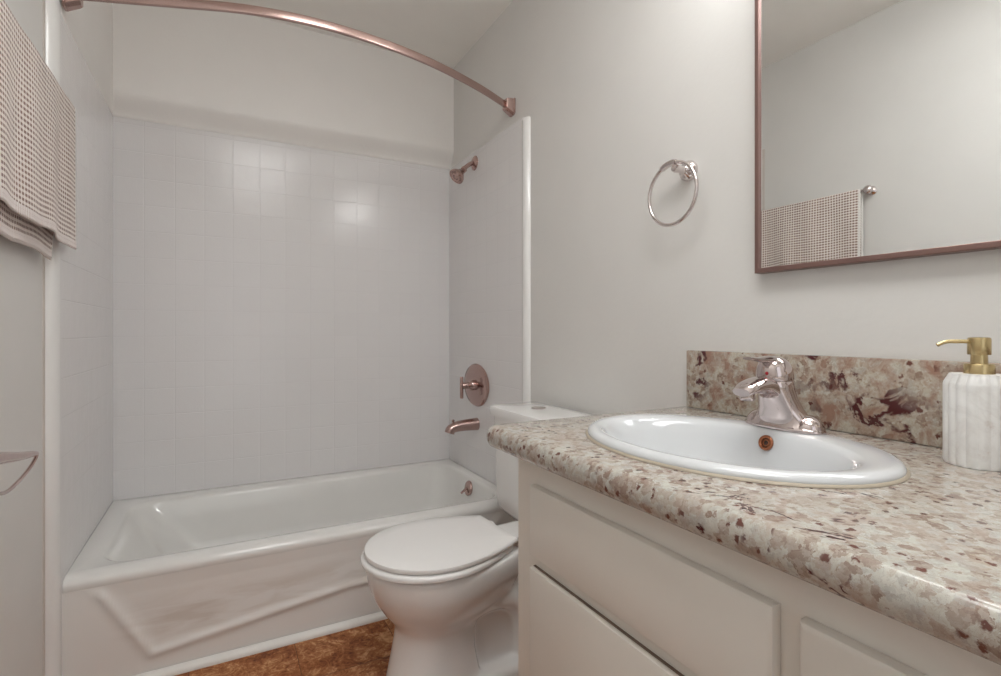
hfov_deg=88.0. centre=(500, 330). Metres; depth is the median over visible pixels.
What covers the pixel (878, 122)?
mirror
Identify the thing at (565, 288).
wall
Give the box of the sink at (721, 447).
[586,413,910,488]
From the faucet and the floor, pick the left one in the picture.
the floor
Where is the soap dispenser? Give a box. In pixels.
[936,337,1000,471]
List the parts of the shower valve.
handle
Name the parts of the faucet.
spout, handle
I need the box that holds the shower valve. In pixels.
[460,364,488,406]
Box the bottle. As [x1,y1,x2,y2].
[943,372,1000,471]
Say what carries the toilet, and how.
on the floor
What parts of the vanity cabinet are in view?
door, drawer, drawer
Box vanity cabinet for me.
[518,458,1000,675]
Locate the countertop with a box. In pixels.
[487,406,1000,664]
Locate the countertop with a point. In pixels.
(922, 552)
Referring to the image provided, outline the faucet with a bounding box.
[732,356,826,434]
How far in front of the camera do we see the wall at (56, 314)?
1.46 m
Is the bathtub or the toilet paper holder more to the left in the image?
the toilet paper holder
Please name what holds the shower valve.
attached to the wall at (565, 288)
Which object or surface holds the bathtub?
on the floor
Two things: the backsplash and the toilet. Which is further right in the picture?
the backsplash
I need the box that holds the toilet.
[360,401,595,675]
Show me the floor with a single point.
(364, 650)
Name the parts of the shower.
shower arm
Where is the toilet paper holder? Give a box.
[0,451,38,495]
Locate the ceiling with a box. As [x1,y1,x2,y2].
[212,0,512,67]
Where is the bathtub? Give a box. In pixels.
[62,459,516,675]
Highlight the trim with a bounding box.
[133,611,387,675]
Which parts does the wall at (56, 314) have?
edge trim, tile panel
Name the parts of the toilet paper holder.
arm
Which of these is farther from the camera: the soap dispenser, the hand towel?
the hand towel
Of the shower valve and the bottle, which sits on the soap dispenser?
the bottle
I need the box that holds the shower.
[449,156,477,183]
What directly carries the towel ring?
attached to the wall at (565, 288)
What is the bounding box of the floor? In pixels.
[175,619,393,675]
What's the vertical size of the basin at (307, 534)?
0.270 m
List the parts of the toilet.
seat, seat lid, bowl, tank, tank lid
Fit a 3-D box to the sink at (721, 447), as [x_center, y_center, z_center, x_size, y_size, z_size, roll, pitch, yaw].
[0.396,0.267,0.932,0.429,0.157,0.555,0,0,-28]
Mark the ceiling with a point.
(443, 31)
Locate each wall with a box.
[0,0,112,675]
[113,3,453,500]
[449,0,1000,484]
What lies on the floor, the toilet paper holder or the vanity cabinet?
the vanity cabinet
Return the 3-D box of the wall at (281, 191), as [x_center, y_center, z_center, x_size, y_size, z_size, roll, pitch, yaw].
[-0.976,-0.197,2.551,1.550,2.500,0.155,0,0,-28]
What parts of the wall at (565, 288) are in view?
tile panel, edge trim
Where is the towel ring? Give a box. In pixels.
[648,159,698,226]
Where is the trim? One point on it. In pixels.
(196, 664)
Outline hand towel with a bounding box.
[0,0,76,259]
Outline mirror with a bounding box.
[755,0,1000,273]
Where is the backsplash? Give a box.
[687,350,1000,447]
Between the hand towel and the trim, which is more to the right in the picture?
the trim
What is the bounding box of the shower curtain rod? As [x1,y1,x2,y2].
[62,0,515,116]
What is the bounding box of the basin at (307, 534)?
[62,459,502,593]
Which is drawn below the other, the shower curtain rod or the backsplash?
the backsplash
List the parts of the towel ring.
post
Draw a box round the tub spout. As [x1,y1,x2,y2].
[445,418,479,434]
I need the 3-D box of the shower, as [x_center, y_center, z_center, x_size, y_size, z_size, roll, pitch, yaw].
[-0.184,-0.800,2.554,0.136,0.151,0.084,0,0,-28]
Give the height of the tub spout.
0.072 m

